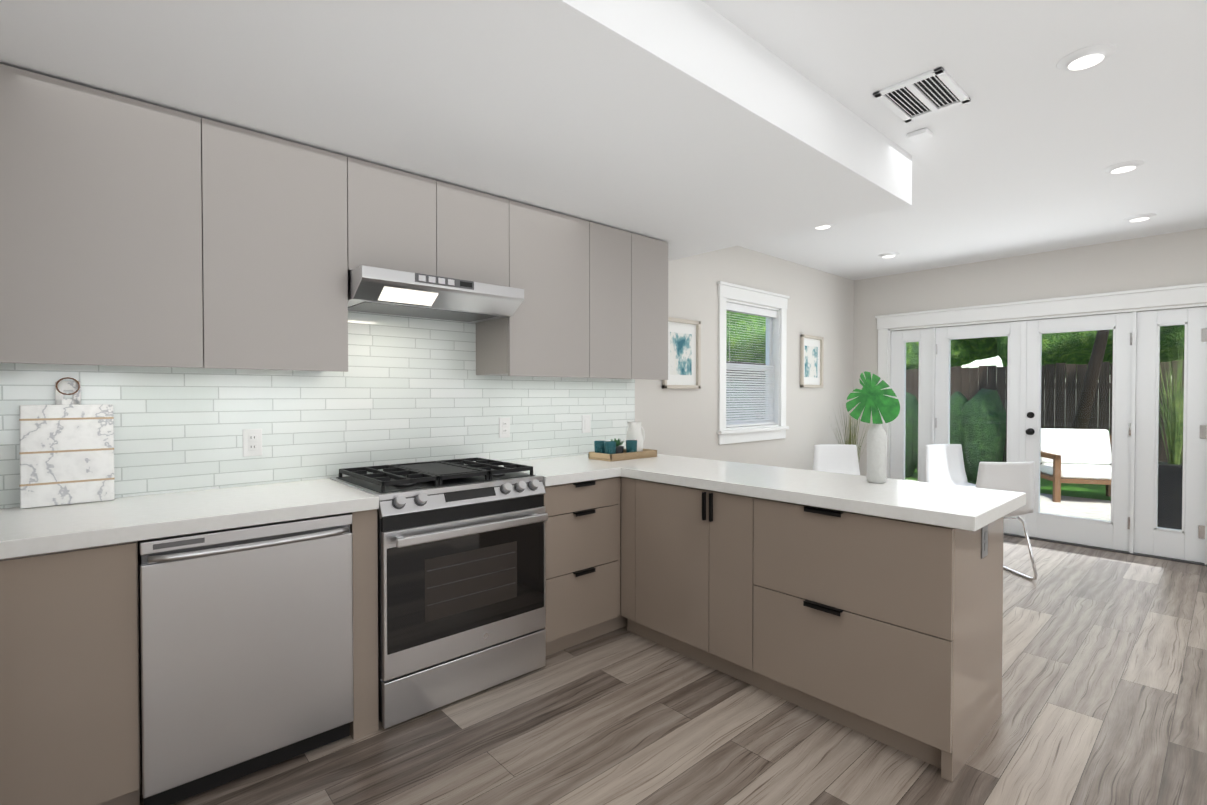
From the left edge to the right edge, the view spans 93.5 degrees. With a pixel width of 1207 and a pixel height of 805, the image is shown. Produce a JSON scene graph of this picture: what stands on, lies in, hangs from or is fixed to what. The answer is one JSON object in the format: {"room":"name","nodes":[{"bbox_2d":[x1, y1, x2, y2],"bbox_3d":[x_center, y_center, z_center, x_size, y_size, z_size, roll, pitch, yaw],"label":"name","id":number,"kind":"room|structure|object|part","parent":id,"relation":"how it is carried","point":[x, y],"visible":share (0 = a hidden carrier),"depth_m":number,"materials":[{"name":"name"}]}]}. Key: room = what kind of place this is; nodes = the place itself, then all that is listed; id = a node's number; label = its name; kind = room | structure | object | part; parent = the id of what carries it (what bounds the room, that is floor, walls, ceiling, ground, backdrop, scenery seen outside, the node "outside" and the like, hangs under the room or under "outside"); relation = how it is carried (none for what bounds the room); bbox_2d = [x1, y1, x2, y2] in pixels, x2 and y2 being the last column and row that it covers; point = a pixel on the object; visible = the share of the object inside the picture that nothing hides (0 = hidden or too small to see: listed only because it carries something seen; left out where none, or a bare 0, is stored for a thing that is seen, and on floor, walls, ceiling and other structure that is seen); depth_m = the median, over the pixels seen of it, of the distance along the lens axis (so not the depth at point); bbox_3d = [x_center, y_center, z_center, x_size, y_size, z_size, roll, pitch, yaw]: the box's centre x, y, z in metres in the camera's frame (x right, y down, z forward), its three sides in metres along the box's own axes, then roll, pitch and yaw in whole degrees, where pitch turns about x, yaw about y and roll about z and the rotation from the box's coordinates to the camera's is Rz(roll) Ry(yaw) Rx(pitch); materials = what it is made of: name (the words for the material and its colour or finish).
{"room":"kitchen","nodes":[
{"label":"kitchen","id":0,"kind":"room"},
{"bbox_2d":[328,246,855,478],"bbox_3d":[0.081,-0.035,3.984,7.410,2.570,0.140,-1,1,-42],"label":"wall","id":1,"kind":"structure","parent":0,"point":[838,313],"depth_m":5.11,"materials":[{"name":"white paint"}]},
{"bbox_2d":[0,64,207,367],"bbox_3d":[-1.750,-0.579,1.997,0.519,0.884,0.348,-1,1,-42],"label":"upper cabinet","id":2,"kind":"object","parent":1,"relation":"attached to","point":[133,232],"depth_m":1.86,"materials":[{"name":"grey"}]},
{"bbox_2d":[208,119,351,371],"bbox_3d":[-1.371,-0.584,2.338,0.501,0.884,0.348,-1,1,-42],"label":"upper cabinet","id":3,"kind":"object","parent":1,"relation":"attached to","point":[280,210],"depth_m":2.20,"materials":[{"name":"grey"}]},
{"bbox_2d":[0,311,634,508],"bbox_3d":[-1.149,-0.107,2.773,3.678,0.920,0.008,-1,1,-42],"label":"backsplash","id":4,"kind":"structure","parent":1,"relation":"attached to","point":[403,389],"depth_m":2.67,"materials":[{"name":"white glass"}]},
{"bbox_2d":[243,429,261,456],"bbox_3d":[-1.509,0.172,2.443,0.072,0.116,0.008,-1,1,-42],"label":"electrical outlet","id":5,"kind":"object","parent":4,"relation":"attached to","point":[252,442],"visible":1,"depth_m":2.44,"materials":[{"name":"white plastic"}]},
{"bbox_2d":[499,417,509,437],"bbox_3d":[-0.572,0.145,3.285,0.072,0.116,0.008,-1,1,-42],"label":"electrical outlet","id":6,"kind":"object","parent":4,"relation":"attached to","point":[504,427],"visible":1,"depth_m":3.28,"materials":[{"name":"white plastic"}]},
{"bbox_2d":[582,415,590,432],"bbox_3d":[-0.111,0.140,3.700,0.072,0.116,0.008,-1,1,-42],"label":"outlet","id":7,"kind":"object","parent":4,"relation":"attached to","point":[586,423],"visible":1,"depth_m":3.69,"materials":[{"name":"white plastic"}]},
{"bbox_2d":[352,158,439,275],"bbox_3d":[-1.038,-0.798,2.635,0.395,0.463,0.348,-1,1,-42],"label":"upper cabinet","id":8,"kind":"object","parent":1,"relation":"attached to","point":[396,213],"depth_m":2.51,"materials":[{"name":"grey wood"}]},
{"bbox_2d":[348,265,523,322],"bbox_3d":[-0.838,-0.494,2.712,0.778,0.125,0.487,-1,1,-42],"label":"range hood","id":9,"kind":"object","parent":8,"relation":"attached to","point":[376,290],"visible":0.98,"depth_m":2.56,"materials":[{"name":"silver metal"}]},
{"bbox_2d":[440,182,511,286],"bbox_3d":[-0.744,-0.802,2.899,0.395,0.463,0.348,-1,1,-42],"label":"upper cabinet","id":10,"kind":"object","parent":1,"relation":"attached to","point":[476,227],"depth_m":2.77,"materials":[{"name":"grey"}]},
{"bbox_2d":[476,201,591,377],"bbox_3d":[-0.397,-0.596,3.215,0.540,0.884,0.348,-1,1,-42],"label":"upper cabinet","id":11,"kind":"object","parent":1,"relation":"attached to","point":[549,334],"depth_m":3.07,"materials":[{"name":"grey"}]},
{"bbox_2d":[592,222,635,378],"bbox_3d":[-0.070,-0.600,3.509,0.340,0.884,0.348,-1,1,-42],"label":"upper cabinet","id":12,"kind":"object","parent":1,"relation":"attached to","point":[613,249],"depth_m":3.39,"materials":[{"name":"grey wood"}]},
{"bbox_2d":[636,234,667,379],"bbox_3d":[0.183,-0.604,3.736,0.340,0.884,0.348,-1,1,-42],"label":"upper cabinet","id":13,"kind":"object","parent":1,"relation":"attached to","point":[651,254],"depth_m":3.61,"materials":[{"name":"grey"}]},
{"bbox_2d":[662,317,700,388],"bbox_3d":[0.597,-0.369,4.326,0.420,0.530,0.030,-1,1,-42],"label":"picture frame","id":14,"kind":"object","parent":1,"relation":"attached to","point":[684,353],"visible":0.79,"depth_m":4.35,"materials":[{"name":"white"}]},
{"bbox_2d":[717,281,789,444],"bbox_3d":[1.289,-0.326,5.037,1.074,1.333,0.185,-1,1,-42],"label":"window","id":15,"kind":"structure","parent":1,"relation":"in","point":[727,291],"depth_m":5.06,"materials":[{"name":"white"}]},
{"bbox_3d":[1.259,-0.320,5.071,0.828,1.058,0.035,-1,1,-42],"label":"window sash","id":16,"kind":"part","parent":15,"relation":"part of","materials":[{"name":"glass"}]},
{"bbox_2d":[726,302,776,426],"bbox_3d":[1.293,-0.321,5.034,0.820,1.052,0.045,-1,1,-42],"label":"window blinds","id":17,"kind":"object","parent":15,"relation":"attached to","point":[748,310],"visible":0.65,"depth_m":5.03,"materials":[{"name":"white plastic"}]},
{"bbox_2d":[800,334,823,387],"bbox_3d":[2.076,-0.406,5.657,0.420,0.515,0.030,-1,1,-42],"label":"picture frame","id":18,"kind":"object","parent":1,"relation":"attached to","point":[811,359],"visible":1,"depth_m":5.66,"materials":[{"name":"white"}]},
{"bbox_2d":[140,535,1206,804],"bbox_3d":[1.958,1.310,1.918,7.410,0.060,5.750,-1,1,-42],"label":"floor","id":19,"kind":"structure","parent":0,"point":[1104,677],"depth_m":2.18,"materials":[{"name":"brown wood"}]},
{"bbox_2d":[0,541,139,804],"bbox_3d":[-1.768,0.848,1.820,0.408,0.868,0.618,-1,1,-42],"label":"base cabinet","id":20,"kind":"object","parent":19,"relation":"on","point":[70,709],"depth_m":1.62,"materials":[{"name":"beige"}]},
{"bbox_2d":[0,478,378,558],"bbox_3d":[-1.478,0.387,2.059,1.084,0.048,0.641,-1,1,-42],"label":"countertop","id":21,"kind":"structure","parent":20,"relation":"on","point":[37,530],"depth_m":1.86,"materials":[{"name":"white stone"}]},
{"bbox_2d":[19,377,114,508],"bbox_3d":[-1.917,0.136,2.036,0.246,0.452,0.061,-1,1,-42],"label":"cutting board","id":22,"kind":"object","parent":21,"relation":"on","point":[66,452],"visible":0.94,"depth_m":2.03,"materials":[{"name":"stone"}]},
{"bbox_2d":[138,513,353,804],"bbox_3d":[-1.345,0.847,2.120,0.616,0.860,0.621,-1,1,-42],"label":"dishwasher","id":23,"kind":"object","parent":19,"relation":"on","point":[245,650],"visible":1,"depth_m":1.89,"materials":[{"name":"silver metal"}]},
{"bbox_2d":[330,457,547,728],"bbox_3d":[-0.753,0.789,2.659,0.780,0.960,0.703,-1,1,-42],"label":"range","id":24,"kind":"object","parent":19,"relation":"on","point":[461,581],"visible":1,"depth_m":2.41,"materials":[{"name":"silver metal"}]},
{"bbox_2d":[544,477,619,655],"bbox_3d":[-0.305,0.829,3.136,0.515,0.868,0.618,-1,1,-42],"label":"base cabinet","id":25,"kind":"object","parent":19,"relation":"on","point":[582,526],"depth_m":2.90,"materials":[{"name":"beige"}]},
{"bbox_2d":[620,476,707,665],"bbox_3d":[0.509,0.830,3.068,0.636,0.868,0.612,-1,1,-42],"label":"base cabinet","id":26,"kind":"object","parent":19,"relation":"on","point":[664,527],"depth_m":2.84,"materials":[{"name":"beige"}]},
{"bbox_2d":[500,454,1025,530],"bbox_3d":[0.491,0.377,2.727,1.161,0.048,2.283,-1,1,-42],"label":"countertop","id":27,"kind":"structure","parent":26,"relation":"on","point":[962,507],"depth_m":2.45,"materials":[{"name":"white stone"}]},
{"bbox_2d":[589,449,656,461],"bbox_3d":[0.124,0.321,3.516,0.400,0.042,0.200,-1,1,-42],"label":"woven tray","id":28,"kind":"object","parent":27,"relation":"on","point":[644,453],"visible":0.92,"depth_m":3.42,"materials":[{"name":"wood"}]},
{"bbox_2d":[594,441,604,453],"bbox_3d":[-0.021,0.283,3.452,0.072,0.098,0.072,-1,1,-42],"label":"tumbler","id":29,"kind":"object","parent":28,"relation":"on","point":[598,446],"visible":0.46,"depth_m":3.42,"materials":[{"name":"teal glass"}]},
{"bbox_2d":[604,441,615,453],"bbox_3d":[0.040,0.284,3.400,0.072,0.098,0.072,-1,1,-42],"label":"tumbler","id":30,"kind":"object","parent":28,"relation":"on","point":[609,447],"visible":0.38,"depth_m":3.37,"materials":[{"name":"teal glass"}]},
{"bbox_2d":[610,438,623,453],"bbox_3d":[0.089,0.275,3.489,0.117,0.113,0.105,-1,1,-42],"label":"succulent pot","id":31,"kind":"object","parent":28,"relation":"on","point":[619,449],"visible":0.5,"depth_m":3.46,"materials":[{"name":"grey"}]},
{"bbox_2d":[626,440,636,452],"bbox_3d":[0.172,0.282,3.492,0.072,0.098,0.072,-1,1,-42],"label":"tumbler","id":32,"kind":"object","parent":28,"relation":"on","point":[631,445],"visible":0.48,"depth_m":3.46,"materials":[{"name":"teal glass"}]},
{"bbox_2d":[626,422,644,451],"bbox_3d":[0.208,0.223,3.631,0.162,0.212,0.112,-1,1,-42],"label":"pitcher","id":33,"kind":"object","parent":28,"relation":"on","point":[634,432],"visible":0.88,"depth_m":3.58,"materials":[{"name":"white ceramic"}]},
{"bbox_2d":[846,371,899,482],"bbox_3d":[1.210,0.107,2.539,0.222,0.497,0.156,-1,1,-42],"label":"vase","id":34,"kind":"object","parent":27,"relation":"on","point":[873,399],"visible":1,"depth_m":2.52,"materials":[{"name":"white ceramic"}]},
{"bbox_2d":[708,490,747,682],"bbox_3d":[0.798,0.835,2.758,0.620,0.868,0.236,-1,1,-42],"label":"base cabinet","id":35,"kind":"object","parent":19,"relation":"on","point":[727,512],"depth_m":2.56,"materials":[{"name":"beige wood"}]},
{"bbox_2d":[813,444,859,474],"bbox_3d":[2.162,0.814,5.123,0.450,0.837,0.469,0,1,1],"label":"chair","id":36,"kind":"object","parent":19,"relation":"on","point":[838,458],"visible":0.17,"depth_m":5.32,"materials":[{"name":"white plastic"}]},
{"bbox_2d":[833,403,870,458],"bbox_3d":[2.504,0.576,5.743,0.448,1.298,0.448,-1,1,-42],"label":"floor plant","id":37,"kind":"object","parent":19,"relation":"on","point":[851,426],"visible":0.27,"depth_m":5.69,"materials":[{"name":"green plant"}]},
{"bbox_2d":[748,496,1003,781],"bbox_3d":[1.136,0.840,2.387,0.625,0.868,0.767,-1,1,-42],"label":"base cabinet","id":38,"kind":"object","parent":19,"relation":"on","point":[886,630],"depth_m":2.12,"materials":[{"name":"beige"}]},
{"bbox_2d":[981,525,987,557],"bbox_3d":[1.427,0.520,2.123,0.070,0.115,0.006,-1,1,-42],"label":"outlet","id":39,"kind":"object","parent":38,"relation":"attached to","point":[984,548],"visible":0.9,"depth_m":2.12,"materials":[{"name":"grey metal"}]},
{"bbox_2d":[925,444,975,486],"bbox_3d":[3.228,0.814,5.152,0.450,0.837,0.469,0,1,-12],"label":"chair","id":40,"kind":"object","parent":19,"relation":"on","point":[944,463],"visible":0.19,"depth_m":5.34,"materials":[{"name":"white plastic"}]},
{"bbox_2d":[975,461,1037,579],"bbox_3d":[2.812,0.828,4.161,0.450,0.837,0.469,0,1,-2],"label":"chair","id":41,"kind":"object","parent":19,"relation":"on","point":[1013,476],"visible":0.4,"depth_m":3.95,"materials":[{"name":"white plastic"}]},
{"bbox_2d":[702,0,1206,279],"bbox_3d":[1.958,-1.350,1.880,7.410,0.120,5.750,-1,1,-42],"label":"ceiling","id":42,"kind":"structure","parent":0,"point":[1023,148],"depth_m":2.59,"materials":[{"name":"white paint"}]},
{"bbox_2d":[0,0,911,260],"bbox_3d":[-0.443,-1.165,2.271,4.080,0.260,1.680,-1,1,-42],"label":"soffit ceiling","id":43,"kind":"structure","parent":42,"relation":"attached to","point":[685,128],"depth_m":1.95,"materials":[{"name":"white paint"}]},
{"bbox_2d":[815,223,834,228],"bbox_3d":[1.636,-1.314,4.235,0.172,0.018,0.172,-1,1,-42],"label":"recessed light","id":44,"kind":"object","parent":42,"relation":"in","point":[826,226],"visible":0.54,"depth_m":4.23,"materials":[{"name":"white plastic"}]},
{"bbox_2d":[878,252,898,257],"bbox_3d":[2.575,-1.327,5.134,0.172,0.018,0.172,-1,1,-42],"label":"recessed light","id":45,"kind":"object","parent":42,"relation":"in","point":[888,255],"visible":1,"depth_m":5.10,"materials":[{"name":"white plastic"}]},
{"bbox_2d":[907,128,932,142],"bbox_3d":[1.529,-1.291,2.747,0.090,0.022,0.090,-1,1,-42],"label":"smoke detector","id":46,"kind":"object","parent":42,"relation":"attached to","point":[919,135],"visible":1,"depth_m":2.73,"materials":[{"name":"white plastic"}]},
{"bbox_2d":[873,66,970,122],"bbox_3d":[1.348,-1.291,2.402,0.360,0.012,0.260,-1,1,-42],"label":"ceiling vent","id":47,"kind":"object","parent":42,"relation":"in","point":[939,89],"visible":1,"depth_m":2.39,"materials":[{"name":"white plastic"}]},
{"bbox_2d":[1056,43,1116,70],"bbox_3d":[1.808,-1.284,2.130,0.172,0.018,0.172,-1,1,-42],"label":"recessed light","id":48,"kind":"object","parent":42,"relation":"in","point":[1086,57],"visible":1,"depth_m":2.11,"materials":[{"name":"white plastic"}]},
{"bbox_2d":[1103,160,1144,172],"bbox_3d":[2.881,-1.299,3.150,0.172,0.018,0.172,-1,1,-42],"label":"recessed light","id":49,"kind":"object","parent":42,"relation":"in","point":[1126,166],"visible":1,"depth_m":3.12,"materials":[{"name":"white plastic"}]},
{"bbox_2d":[1123,213,1155,221],"bbox_3d":[3.821,-1.312,4.049,0.172,0.018,0.172,-1,1,-42],"label":"recessed light","id":50,"kind":"object","parent":42,"relation":"in","point":[1139,217],"visible":1,"depth_m":4.02,"materials":[{"name":"white plastic"}]},
{"bbox_2d":[856,228,1206,475],"bbox_3d":[4.666,-0.039,4.324,0.140,2.570,5.430,-1,1,-42],"label":"wall","id":51,"kind":"structure","parent":0,"point":[1177,258],"depth_m":5.13,"materials":[{"name":"white paint"}]},
{"bbox_2d":[875,283,1206,565],"bbox_3d":[3.845,0.159,5.209,0.180,2.151,2.590,-1,1,-42],"label":"door frame","id":52,"kind":"structure","parent":51,"relation":"attached to","point":[1166,297],"depth_m":5.02,"materials":[{"name":"white wood"}]},
{"bbox_2d":[890,306,1206,562],"bbox_3d":[3.832,0.237,5.191,0.144,1.968,2.320,-1,1,-42],"label":"doors","id":53,"kind":"structure","parent":51,"relation":"in","point":[1131,526],"depth_m":4.72,"materials":[{"name":"white"}]},
{"label":"outside","id":54,"kind":"structure","parent":0,"visible":0},
{"bbox_2d":[905,426,1110,520],"bbox_3d":[7.678,1.212,10.921,33.680,0.080,34.000,-1,1,-42],"label":"ground","id":55,"kind":"structure","parent":54,"point":[1047,502],"depth_m":7.11,"materials":[{"name":"concrete"}]},
{"bbox_2d":[726,380,756,419],"bbox_3d":[0.344,0.414,6.096,4.404,1.925,0.657,-1,1,-42],"label":"window","id":56,"kind":"structure","parent":55,"relation":"on","point":[738,402],"depth_m":7.06,"materials":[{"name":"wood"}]},
{"bbox_2d":[726,311,765,362],"bbox_3d":[2.060,-1.225,10.812,4.742,4.816,2.901,-1,1,-42],"label":"tree","id":57,"kind":"object","parent":55,"relation":"on","point":[742,344],"depth_m":9.41,"materials":[{"name":"green plant"}]},
{"bbox_2d":[906,339,975,369],"bbox_3d":[6.340,-0.970,14.120,3.524,4.212,5.182,-1,1,-42],"label":"tree","id":58,"kind":"object","parent":55,"relation":"on","point":[960,344],"depth_m":11.93,"materials":[{"name":"green plant"}]},
{"bbox_2d":[726,360,1183,462],"bbox_3d":[6.699,0.307,6.712,5.470,1.870,17.074,-1,1,-42],"label":"fence","id":59,"kind":"object","parent":55,"relation":"on","point":[1062,394],"depth_m":9.55,"materials":[{"name":"brown wood"}]},
{"bbox_2d":[905,388,1005,481],"bbox_3d":[5.034,0.512,9.142,0.760,1.554,2.406,-1,1,-42],"label":"hedge","id":60,"kind":"object","parent":55,"relation":"on","point":[978,455],"depth_m":8.34,"materials":[{"name":"green plant"}]},
{"bbox_2d":[965,325,1184,377],"bbox_3d":[10.074,-1.738,10.629,3.820,5.847,8.079,-1,1,-42],"label":"tree","id":61,"kind":"object","parent":55,"relation":"on","point":[1086,347],"depth_m":10.31,"materials":[{"name":"green plant"}]},
{"bbox_2d":[1040,428,1111,502],"bbox_3d":[6.099,0.787,7.217,0.920,0.873,0.750,0,1,16],"label":"lounge chair","id":62,"kind":"object","parent":55,"relation":"on","point":[1051,449],"depth_m":7.34,"materials":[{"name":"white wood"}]},
{"bbox_2d":[1072,330,1109,428],"bbox_3d":[6.601,-0.910,7.660,3.070,4.342,3.685,-1,1,-42],"label":"tree","id":63,"kind":"object","parent":55,"relation":"on","point":[1084,407],"depth_m":8.14,"materials":[{"name":"brown plant"}]},
{"bbox_2d":[1157,345,1183,529],"bbox_3d":[5.633,0.278,5.588,0.584,1.938,0.678,-1,1,-42],"label":"potted plant","id":64,"kind":"object","parent":55,"relation":"on","point":[1175,466],"depth_m":5.55,"materials":[{"name":"black"}]}
]}

